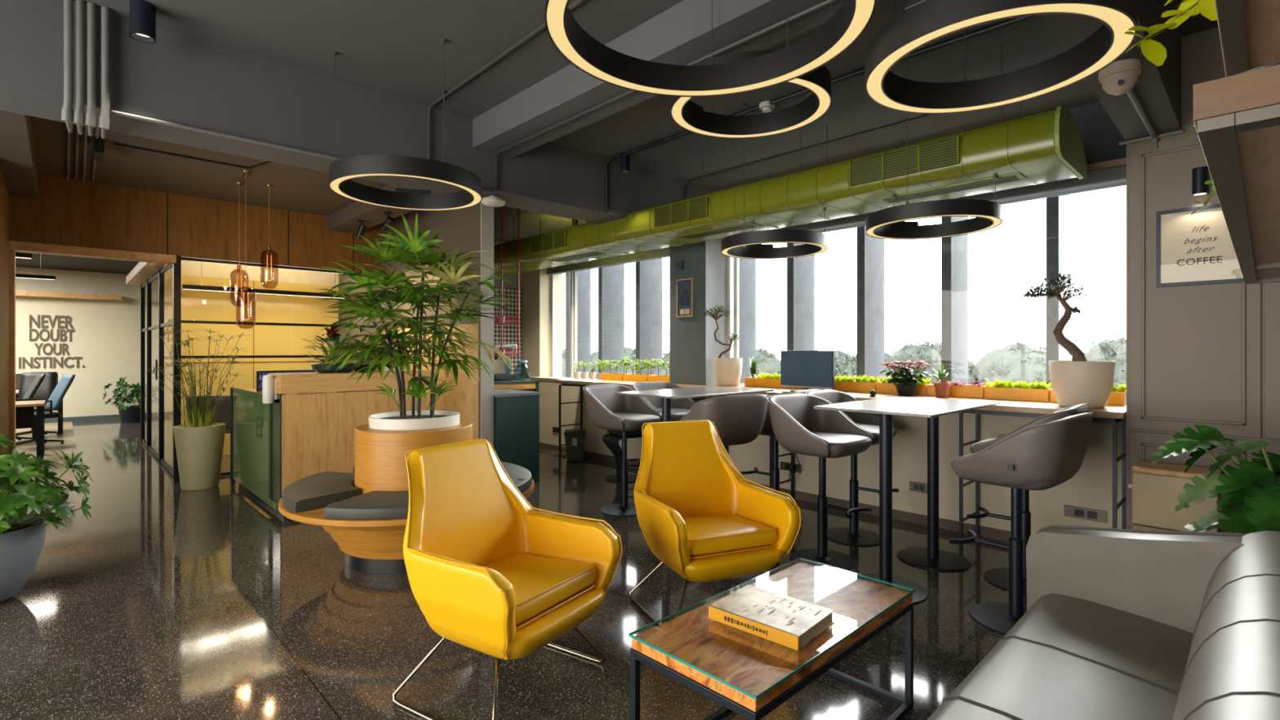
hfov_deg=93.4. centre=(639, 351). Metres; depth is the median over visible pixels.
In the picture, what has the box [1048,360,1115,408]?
pot
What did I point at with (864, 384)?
planter box
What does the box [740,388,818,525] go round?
bar stool
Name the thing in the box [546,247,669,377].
window
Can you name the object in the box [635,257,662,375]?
concrete fin
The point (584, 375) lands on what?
pot
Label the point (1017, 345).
tree
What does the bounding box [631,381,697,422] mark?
bar stool
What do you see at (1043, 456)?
bar stool
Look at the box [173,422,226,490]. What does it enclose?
pot
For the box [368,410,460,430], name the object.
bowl
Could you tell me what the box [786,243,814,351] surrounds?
concrete fin
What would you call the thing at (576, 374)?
pot
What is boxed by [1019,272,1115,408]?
bonsai
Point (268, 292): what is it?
diffuser
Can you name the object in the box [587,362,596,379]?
pot
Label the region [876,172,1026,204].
diffuser
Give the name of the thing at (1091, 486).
wall
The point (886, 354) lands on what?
tree
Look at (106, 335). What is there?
wall
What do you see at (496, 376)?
drip tray
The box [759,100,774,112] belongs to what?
smoke detector
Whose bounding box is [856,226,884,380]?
concrete fin
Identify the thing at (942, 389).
pot
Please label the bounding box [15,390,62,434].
office desk
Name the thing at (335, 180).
diffuser
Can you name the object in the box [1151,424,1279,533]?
monstera
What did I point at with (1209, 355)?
wall
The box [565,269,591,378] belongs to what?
concrete fin
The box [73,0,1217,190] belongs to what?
ceiling
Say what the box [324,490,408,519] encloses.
seat cushion
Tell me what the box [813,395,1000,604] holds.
table
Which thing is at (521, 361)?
jar
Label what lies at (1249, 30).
wall shelf
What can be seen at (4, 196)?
wall
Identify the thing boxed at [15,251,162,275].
ceiling
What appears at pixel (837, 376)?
planter box
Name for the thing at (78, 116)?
riser pipe
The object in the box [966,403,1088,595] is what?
bar stool
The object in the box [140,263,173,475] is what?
glass
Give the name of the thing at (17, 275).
linear pendant
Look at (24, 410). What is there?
office desk
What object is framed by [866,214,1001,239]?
diffuser
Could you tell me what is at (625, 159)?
recessed light
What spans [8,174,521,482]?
wall
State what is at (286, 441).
reception desk
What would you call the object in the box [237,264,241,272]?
socket
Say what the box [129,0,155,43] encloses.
recessed light
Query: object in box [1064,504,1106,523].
socket plate
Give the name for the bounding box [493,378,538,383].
countertop
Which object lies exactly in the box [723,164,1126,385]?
window
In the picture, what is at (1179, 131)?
conduit pipe
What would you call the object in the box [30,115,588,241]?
ceiling
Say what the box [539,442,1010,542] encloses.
baseboard
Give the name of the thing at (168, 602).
floor
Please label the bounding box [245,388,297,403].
countertop
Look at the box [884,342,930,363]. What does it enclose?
tree
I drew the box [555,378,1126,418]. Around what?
countertop
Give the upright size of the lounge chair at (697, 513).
0.945 m
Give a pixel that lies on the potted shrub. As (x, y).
(127, 414)
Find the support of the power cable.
hanging from the bar table at (1113, 414)
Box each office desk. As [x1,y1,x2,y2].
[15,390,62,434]
[15,400,45,458]
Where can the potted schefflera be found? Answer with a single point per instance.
(22, 538)
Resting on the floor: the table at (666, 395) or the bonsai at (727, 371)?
the table at (666, 395)
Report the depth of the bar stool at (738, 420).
4.08 m
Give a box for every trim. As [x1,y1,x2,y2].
[15,262,166,300]
[1087,157,1126,170]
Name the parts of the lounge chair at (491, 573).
sled leg, sled leg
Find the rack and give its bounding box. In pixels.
[493,208,519,357]
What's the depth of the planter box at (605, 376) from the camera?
7.55 m
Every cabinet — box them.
[493,389,540,483]
[1128,461,1221,532]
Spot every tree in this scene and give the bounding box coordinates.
[562,353,565,377]
[591,346,630,377]
[595,346,669,378]
[662,347,669,364]
[755,347,780,374]
[755,364,762,376]
[773,349,856,377]
[835,350,856,370]
[853,351,892,362]
[884,340,979,385]
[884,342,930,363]
[937,343,974,375]
[968,347,1032,383]
[974,342,1042,364]
[977,345,1071,386]
[1084,333,1126,375]
[1084,339,1115,355]
[1113,361,1126,386]
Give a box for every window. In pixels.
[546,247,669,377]
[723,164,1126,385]
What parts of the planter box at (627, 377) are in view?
stem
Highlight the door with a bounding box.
[8,240,176,453]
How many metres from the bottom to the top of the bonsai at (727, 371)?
0.830 m
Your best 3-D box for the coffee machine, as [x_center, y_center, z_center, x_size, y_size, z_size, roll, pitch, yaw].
[-1.944,0.144,8.398,0.360,0.480,0.360,0,0,-44]
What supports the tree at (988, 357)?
on the ground
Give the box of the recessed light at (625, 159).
[621,151,630,173]
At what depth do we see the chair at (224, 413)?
6.87 m
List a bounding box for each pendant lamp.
[328,38,482,210]
[544,0,876,97]
[670,0,831,138]
[720,103,827,258]
[865,0,1137,114]
[865,55,1002,239]
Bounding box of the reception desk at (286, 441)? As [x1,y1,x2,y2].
[230,369,431,518]
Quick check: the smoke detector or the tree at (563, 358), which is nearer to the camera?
the smoke detector
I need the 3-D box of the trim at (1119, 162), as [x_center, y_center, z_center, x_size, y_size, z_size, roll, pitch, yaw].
[2.259,-1.280,5.197,0.080,0.060,3.760,0,0,-44]
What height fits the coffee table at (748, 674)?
0.448 m
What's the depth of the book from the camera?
1.97 m
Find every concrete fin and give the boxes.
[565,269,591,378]
[598,263,624,373]
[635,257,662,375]
[739,245,755,383]
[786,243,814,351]
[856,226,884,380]
[941,216,968,385]
[1046,194,1071,388]
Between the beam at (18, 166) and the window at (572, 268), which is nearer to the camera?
the beam at (18, 166)
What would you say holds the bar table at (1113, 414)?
on the floor
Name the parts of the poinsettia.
stem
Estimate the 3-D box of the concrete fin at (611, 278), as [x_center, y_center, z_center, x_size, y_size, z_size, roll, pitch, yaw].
[-0.409,-0.150,8.670,0.430,5.000,0.081,0,0,-44]
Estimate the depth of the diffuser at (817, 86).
3.26 m
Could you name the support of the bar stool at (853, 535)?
on the floor
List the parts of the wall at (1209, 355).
door moulding, door moulding, cupboard door, cupboard door, cupboard door, cupboard door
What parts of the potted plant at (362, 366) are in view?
pot, stem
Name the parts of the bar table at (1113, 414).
apron frame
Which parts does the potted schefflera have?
stem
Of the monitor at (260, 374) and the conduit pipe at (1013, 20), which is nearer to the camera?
the conduit pipe at (1013, 20)
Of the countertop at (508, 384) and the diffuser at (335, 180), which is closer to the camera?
the diffuser at (335, 180)
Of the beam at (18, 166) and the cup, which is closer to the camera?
the beam at (18, 166)
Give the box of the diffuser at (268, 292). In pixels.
[182,288,344,298]
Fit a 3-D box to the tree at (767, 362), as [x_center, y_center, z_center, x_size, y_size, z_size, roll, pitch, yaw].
[10.535,4.990,52.836,7.999,10.720,8.796,0,0,12]
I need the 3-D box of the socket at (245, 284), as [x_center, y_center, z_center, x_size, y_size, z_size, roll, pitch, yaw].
[-3.537,-0.585,5.409,0.033,0.070,0.034,0,0,-44]
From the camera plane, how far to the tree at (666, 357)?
52.84 m
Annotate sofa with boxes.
[927,524,1279,719]
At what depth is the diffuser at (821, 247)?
4.66 m
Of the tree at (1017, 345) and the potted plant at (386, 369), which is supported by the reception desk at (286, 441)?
the potted plant at (386, 369)
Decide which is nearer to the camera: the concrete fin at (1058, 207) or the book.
the book
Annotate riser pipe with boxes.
[61,0,73,179]
[72,0,84,181]
[82,2,96,182]
[91,6,110,183]
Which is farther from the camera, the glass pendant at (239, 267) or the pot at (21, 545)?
the glass pendant at (239, 267)
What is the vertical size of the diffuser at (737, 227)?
0.010 m
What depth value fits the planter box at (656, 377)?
6.97 m
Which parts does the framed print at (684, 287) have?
pale panel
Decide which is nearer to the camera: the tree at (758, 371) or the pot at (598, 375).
the pot at (598, 375)
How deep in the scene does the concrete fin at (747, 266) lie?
7.01 m
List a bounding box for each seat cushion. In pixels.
[281,471,360,512]
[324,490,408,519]
[480,552,596,624]
[500,461,532,493]
[682,512,777,555]
[927,592,1193,719]
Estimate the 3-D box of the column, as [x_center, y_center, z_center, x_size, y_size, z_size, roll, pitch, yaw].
[-3.058,-0.135,7.495,0.138,2.970,4.555,0,0,-44]
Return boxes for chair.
[15,371,59,436]
[15,373,45,440]
[15,373,75,445]
[185,395,230,433]
[391,438,622,719]
[629,419,800,626]
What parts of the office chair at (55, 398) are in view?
arm, armrest, seat, armrest, arm, backrest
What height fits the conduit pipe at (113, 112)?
0.022 m
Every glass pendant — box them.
[230,182,248,306]
[235,169,255,328]
[260,184,278,288]
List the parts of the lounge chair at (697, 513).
sled leg, sled leg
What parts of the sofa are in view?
armrest, backrest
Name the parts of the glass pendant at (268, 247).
lamp shade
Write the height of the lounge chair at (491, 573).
0.945 m
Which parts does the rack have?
rod, rod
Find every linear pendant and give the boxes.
[15,252,32,258]
[15,273,55,279]
[182,273,350,298]
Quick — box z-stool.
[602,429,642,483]
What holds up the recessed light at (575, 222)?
in the ceiling at (295, 188)
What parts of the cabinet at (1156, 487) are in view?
lid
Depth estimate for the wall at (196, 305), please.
8.03 m
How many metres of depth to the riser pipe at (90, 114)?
3.02 m
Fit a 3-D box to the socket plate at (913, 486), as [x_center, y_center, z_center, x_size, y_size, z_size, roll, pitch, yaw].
[2.181,1.065,4.720,0.010,0.076,0.140,0,0,-44]
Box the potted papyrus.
[142,327,248,490]
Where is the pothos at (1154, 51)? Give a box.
[1124,0,1217,66]
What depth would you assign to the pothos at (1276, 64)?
0.95 m
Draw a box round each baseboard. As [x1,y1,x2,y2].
[44,414,119,422]
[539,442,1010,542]
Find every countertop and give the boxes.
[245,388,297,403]
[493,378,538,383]
[493,378,538,391]
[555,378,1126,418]
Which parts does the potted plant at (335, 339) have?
stem, pot, stem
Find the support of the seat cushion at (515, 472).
on the bench
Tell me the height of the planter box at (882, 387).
0.150 m
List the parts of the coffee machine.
control panel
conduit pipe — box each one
[111,110,342,159]
[114,142,272,168]
[238,168,250,186]
[427,0,586,159]
[482,0,839,192]
[605,15,1036,213]
[683,114,937,199]
[1119,129,1183,145]
[1126,88,1158,149]
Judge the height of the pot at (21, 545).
0.398 m
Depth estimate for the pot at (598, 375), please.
7.74 m
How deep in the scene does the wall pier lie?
6.43 m
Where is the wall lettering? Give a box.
[18,314,84,368]
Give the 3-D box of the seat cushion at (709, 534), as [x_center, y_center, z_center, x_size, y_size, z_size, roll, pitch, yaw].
[0.363,0.943,3.152,0.544,0.119,0.523,0,0,-23]
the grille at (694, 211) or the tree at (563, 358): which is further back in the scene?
the tree at (563, 358)
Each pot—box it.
[0,515,46,603]
[118,404,140,422]
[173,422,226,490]
[572,360,581,378]
[578,360,589,378]
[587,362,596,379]
[595,360,603,379]
[713,357,742,386]
[894,384,918,395]
[933,382,951,397]
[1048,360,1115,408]
[1235,62,1279,75]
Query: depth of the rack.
6.67 m
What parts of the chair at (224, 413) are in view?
seat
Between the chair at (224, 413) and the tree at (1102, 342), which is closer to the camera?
the chair at (224, 413)
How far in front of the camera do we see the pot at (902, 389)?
4.74 m
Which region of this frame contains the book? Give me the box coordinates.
[708,584,834,650]
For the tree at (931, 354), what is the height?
11.065 m
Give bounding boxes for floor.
[0,418,1026,719]
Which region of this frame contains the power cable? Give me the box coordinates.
[789,453,799,481]
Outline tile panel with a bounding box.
[493,285,521,374]
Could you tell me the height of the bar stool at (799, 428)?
1.057 m
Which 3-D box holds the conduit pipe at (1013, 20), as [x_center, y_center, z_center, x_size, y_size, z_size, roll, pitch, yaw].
[0.941,-1.500,4.195,0.055,0.500,3.545,0,0,-45]
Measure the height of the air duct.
0.718 m
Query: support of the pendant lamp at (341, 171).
hanging from the ceiling at (392, 47)
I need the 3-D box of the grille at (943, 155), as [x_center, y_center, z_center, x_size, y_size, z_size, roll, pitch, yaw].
[1.633,-1.177,3.769,0.025,0.155,0.682,0,0,-44]
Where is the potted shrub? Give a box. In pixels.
[102,375,140,422]
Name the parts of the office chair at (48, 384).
arm, backrest, seat, arm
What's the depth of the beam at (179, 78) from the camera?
3.65 m
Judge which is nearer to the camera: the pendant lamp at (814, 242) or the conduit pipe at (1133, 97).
the conduit pipe at (1133, 97)
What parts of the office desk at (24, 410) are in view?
modesty panel, leg, leg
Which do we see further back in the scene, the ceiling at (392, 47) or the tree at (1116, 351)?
the tree at (1116, 351)
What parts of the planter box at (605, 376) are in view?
stem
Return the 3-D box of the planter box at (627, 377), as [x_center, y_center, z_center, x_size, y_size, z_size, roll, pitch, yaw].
[-0.034,0.219,7.284,0.204,0.300,0.611,0,0,-44]
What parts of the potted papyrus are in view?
stem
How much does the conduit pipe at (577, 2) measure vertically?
0.500 m
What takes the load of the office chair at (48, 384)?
on the floor
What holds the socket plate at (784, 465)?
attached to the wall at (1091, 486)
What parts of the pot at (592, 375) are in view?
pot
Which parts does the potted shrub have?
stem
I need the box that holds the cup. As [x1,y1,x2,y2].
[497,316,505,322]
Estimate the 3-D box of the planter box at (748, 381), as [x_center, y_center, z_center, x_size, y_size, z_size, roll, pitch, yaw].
[1.147,0.205,6.100,0.150,0.297,0.116,0,0,-44]
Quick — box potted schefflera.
[0,434,93,603]
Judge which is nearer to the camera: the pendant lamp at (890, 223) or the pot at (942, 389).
the pendant lamp at (890, 223)
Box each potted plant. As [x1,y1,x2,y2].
[302,325,361,373]
[342,339,382,372]
[367,344,422,371]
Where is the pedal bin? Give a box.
[564,429,586,462]
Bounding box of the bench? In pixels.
[278,420,534,574]
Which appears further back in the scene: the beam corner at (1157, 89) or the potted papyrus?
the potted papyrus
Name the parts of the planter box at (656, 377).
stem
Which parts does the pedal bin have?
bin lid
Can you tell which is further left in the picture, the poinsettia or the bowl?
the bowl
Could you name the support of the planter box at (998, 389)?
on the bar table at (1113, 414)
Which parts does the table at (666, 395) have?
leg, leg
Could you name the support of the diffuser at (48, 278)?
attached to the linear pendant at (17, 275)
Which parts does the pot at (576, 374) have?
pot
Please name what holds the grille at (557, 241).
attached to the air duct
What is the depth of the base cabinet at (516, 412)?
6.04 m
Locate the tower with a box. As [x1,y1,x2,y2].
[900,324,920,348]
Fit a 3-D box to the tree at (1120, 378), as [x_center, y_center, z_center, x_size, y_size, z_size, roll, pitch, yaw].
[29.392,4.758,32.697,8.605,11.238,8.104,0,0,-44]
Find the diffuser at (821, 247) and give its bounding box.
[721,241,826,258]
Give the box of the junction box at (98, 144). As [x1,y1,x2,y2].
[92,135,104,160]
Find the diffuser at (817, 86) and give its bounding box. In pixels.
[671,78,830,137]
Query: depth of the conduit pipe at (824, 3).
3.14 m
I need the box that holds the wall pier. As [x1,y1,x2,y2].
[669,237,733,403]
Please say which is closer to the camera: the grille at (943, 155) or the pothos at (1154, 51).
the pothos at (1154, 51)
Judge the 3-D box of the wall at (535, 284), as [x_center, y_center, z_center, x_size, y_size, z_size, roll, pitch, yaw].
[-1.478,-0.410,9.067,0.400,1.720,0.480,0,0,-44]
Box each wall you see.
[0,168,8,493]
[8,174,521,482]
[15,266,152,417]
[163,260,338,455]
[521,267,562,378]
[521,378,1121,534]
[816,102,1126,232]
[1126,26,1279,533]
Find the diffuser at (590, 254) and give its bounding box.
[548,251,605,262]
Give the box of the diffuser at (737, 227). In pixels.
[677,222,762,239]
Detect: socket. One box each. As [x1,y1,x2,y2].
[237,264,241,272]
[243,281,248,290]
[266,245,271,253]
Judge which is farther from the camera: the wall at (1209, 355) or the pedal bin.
the pedal bin
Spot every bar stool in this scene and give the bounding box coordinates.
[582,383,662,516]
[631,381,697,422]
[679,394,768,445]
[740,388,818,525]
[767,393,874,571]
[805,389,898,546]
[948,412,1093,635]
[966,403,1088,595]
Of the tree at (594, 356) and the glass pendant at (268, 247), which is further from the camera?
the tree at (594, 356)
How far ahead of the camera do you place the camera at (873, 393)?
4.67 m
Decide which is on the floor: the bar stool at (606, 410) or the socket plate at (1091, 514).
the bar stool at (606, 410)
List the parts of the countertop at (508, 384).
panel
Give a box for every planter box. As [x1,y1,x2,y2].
[595,355,631,381]
[618,356,654,382]
[644,358,669,382]
[744,357,757,386]
[754,372,791,388]
[791,376,837,390]
[831,373,880,392]
[876,375,932,395]
[927,379,986,398]
[984,378,1052,401]
[1050,383,1126,405]
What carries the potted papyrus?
on the floor
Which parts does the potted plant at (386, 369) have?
pot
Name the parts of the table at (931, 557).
leg, leg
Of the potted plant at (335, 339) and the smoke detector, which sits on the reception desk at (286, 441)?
the potted plant at (335, 339)
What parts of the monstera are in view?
stem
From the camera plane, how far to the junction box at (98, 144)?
4.55 m
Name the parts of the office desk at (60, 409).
leg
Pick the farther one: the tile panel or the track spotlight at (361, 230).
the tile panel
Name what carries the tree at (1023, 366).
on the ground
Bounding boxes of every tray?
[493,315,517,324]
[493,349,517,356]
[493,373,516,379]
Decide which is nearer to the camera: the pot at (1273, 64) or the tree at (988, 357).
the pot at (1273, 64)
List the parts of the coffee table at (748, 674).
leg, leg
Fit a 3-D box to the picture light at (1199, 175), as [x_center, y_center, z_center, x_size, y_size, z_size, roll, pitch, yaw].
[3.032,-0.919,3.262,0.077,0.141,0.064,0,0,-44]
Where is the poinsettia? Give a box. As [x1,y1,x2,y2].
[878,360,933,395]
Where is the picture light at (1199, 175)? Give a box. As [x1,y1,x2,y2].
[1191,166,1208,195]
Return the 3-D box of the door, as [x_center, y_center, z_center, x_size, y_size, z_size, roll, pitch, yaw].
[-5.263,0.180,5.844,1.205,2.340,0.160,0,0,-44]
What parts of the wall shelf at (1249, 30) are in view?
steel frame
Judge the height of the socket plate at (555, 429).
0.076 m
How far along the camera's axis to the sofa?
1.75 m
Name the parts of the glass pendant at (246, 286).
cord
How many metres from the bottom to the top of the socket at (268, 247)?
0.070 m
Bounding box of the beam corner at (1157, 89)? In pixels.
[1042,0,1181,140]
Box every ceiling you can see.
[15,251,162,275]
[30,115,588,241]
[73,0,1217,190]
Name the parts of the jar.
jar lid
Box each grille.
[530,230,567,253]
[653,196,708,226]
[848,136,959,186]
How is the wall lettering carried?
attached to the wall at (106, 335)
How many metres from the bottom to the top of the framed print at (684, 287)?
0.410 m
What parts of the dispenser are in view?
wall plate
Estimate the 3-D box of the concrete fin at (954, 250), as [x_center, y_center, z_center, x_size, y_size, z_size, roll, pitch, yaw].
[2.793,-0.150,5.340,0.430,5.000,0.081,0,0,-44]
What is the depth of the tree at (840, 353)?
50.44 m
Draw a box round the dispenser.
[262,374,276,403]
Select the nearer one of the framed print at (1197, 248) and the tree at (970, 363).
the framed print at (1197, 248)
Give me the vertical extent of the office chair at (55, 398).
0.990 m
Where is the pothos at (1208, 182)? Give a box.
[1191,180,1216,215]
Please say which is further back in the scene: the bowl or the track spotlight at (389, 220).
the track spotlight at (389, 220)
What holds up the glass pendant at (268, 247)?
hanging from the ceiling at (295, 188)
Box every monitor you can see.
[15,373,57,389]
[256,369,320,394]
[780,351,835,391]
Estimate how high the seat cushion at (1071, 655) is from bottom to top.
0.356 m
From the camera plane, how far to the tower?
109.59 m
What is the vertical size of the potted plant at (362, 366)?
0.327 m
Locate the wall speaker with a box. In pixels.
[675,260,684,270]
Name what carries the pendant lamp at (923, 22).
hanging from the ceiling at (392, 47)
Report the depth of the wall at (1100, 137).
4.25 m
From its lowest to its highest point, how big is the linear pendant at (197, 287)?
0.544 m
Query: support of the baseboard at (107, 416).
attached to the wall at (106, 335)
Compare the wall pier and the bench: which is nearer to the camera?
the bench
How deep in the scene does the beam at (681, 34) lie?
3.22 m
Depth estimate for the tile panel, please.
8.96 m
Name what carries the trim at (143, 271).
attached to the wall at (65, 212)
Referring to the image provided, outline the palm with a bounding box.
[315,213,520,418]
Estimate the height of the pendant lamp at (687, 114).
0.509 m
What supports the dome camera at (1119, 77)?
attached to the beam corner at (1157, 89)
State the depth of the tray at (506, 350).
6.62 m
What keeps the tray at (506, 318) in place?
on the rack
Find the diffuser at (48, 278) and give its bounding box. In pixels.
[19,277,54,279]
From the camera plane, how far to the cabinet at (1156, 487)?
3.15 m
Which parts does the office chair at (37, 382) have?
arm, backrest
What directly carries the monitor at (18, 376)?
on the office desk at (60, 409)
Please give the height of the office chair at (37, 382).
0.990 m
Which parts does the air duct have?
hanger rod, hanger rod, hanger rod, hanger rod, hanger rod, hanger rod, hanger rod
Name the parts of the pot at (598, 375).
pot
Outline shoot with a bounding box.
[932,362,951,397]
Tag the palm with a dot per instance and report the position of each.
(448, 271)
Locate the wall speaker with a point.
(679, 264)
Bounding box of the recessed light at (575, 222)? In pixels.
[572,218,577,226]
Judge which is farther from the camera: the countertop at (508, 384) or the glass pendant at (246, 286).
the countertop at (508, 384)
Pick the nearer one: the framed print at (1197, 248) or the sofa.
the sofa
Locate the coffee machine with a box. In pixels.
[493,344,516,379]
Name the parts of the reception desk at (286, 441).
corner post, green panel, panel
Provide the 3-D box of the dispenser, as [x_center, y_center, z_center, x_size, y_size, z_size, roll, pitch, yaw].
[-3.003,0.305,4.882,0.095,0.230,0.086,0,0,-44]
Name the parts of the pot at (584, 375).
pot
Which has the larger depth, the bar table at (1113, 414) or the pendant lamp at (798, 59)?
the bar table at (1113, 414)
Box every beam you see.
[0,0,716,224]
[0,110,37,199]
[472,0,878,157]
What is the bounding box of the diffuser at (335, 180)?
[329,173,480,209]
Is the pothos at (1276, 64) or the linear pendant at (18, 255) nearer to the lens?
the pothos at (1276, 64)
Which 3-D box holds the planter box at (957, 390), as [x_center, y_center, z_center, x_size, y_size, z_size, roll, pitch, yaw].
[2.492,0.289,4.715,0.176,0.131,0.439,0,0,-44]
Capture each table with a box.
[529,376,1126,547]
[614,386,773,530]
[628,557,915,719]
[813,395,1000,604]
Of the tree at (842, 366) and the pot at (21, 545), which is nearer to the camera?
the pot at (21, 545)
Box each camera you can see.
[869,390,875,397]
[1097,58,1142,95]
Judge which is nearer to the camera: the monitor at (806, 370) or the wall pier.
the monitor at (806, 370)
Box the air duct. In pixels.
[493,44,1087,275]
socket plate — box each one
[552,426,558,432]
[780,461,800,472]
[909,480,927,493]
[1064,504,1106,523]
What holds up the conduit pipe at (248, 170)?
attached to the ceiling at (295, 188)
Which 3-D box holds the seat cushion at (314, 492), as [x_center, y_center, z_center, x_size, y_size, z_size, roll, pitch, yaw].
[-2.034,0.888,3.899,0.467,0.067,0.915,0,0,-19]
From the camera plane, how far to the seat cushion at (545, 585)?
2.40 m
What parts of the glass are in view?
glass pane, glass pane, door handle, glass pane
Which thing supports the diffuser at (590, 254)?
attached to the air duct
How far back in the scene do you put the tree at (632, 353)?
42.55 m
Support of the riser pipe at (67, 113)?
attached to the beam at (179, 78)
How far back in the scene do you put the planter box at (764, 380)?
5.90 m
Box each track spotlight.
[355,219,366,239]
[380,211,394,231]
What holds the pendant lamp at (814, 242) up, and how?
hanging from the ceiling at (392, 47)
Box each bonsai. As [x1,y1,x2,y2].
[702,304,742,386]
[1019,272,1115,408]
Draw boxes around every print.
[675,277,693,317]
[744,598,822,626]
[1155,203,1244,287]
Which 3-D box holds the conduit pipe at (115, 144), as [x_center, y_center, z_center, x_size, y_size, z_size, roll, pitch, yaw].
[-3.318,-1.610,5.099,1.695,0.016,0.462,0,0,-14]
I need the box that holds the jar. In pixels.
[515,360,529,378]
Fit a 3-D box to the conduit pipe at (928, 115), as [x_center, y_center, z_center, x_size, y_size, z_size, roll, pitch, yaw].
[1.673,-1.509,4.911,0.040,0.478,3.520,0,0,-44]
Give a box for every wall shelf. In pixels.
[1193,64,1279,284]
[1214,0,1279,76]

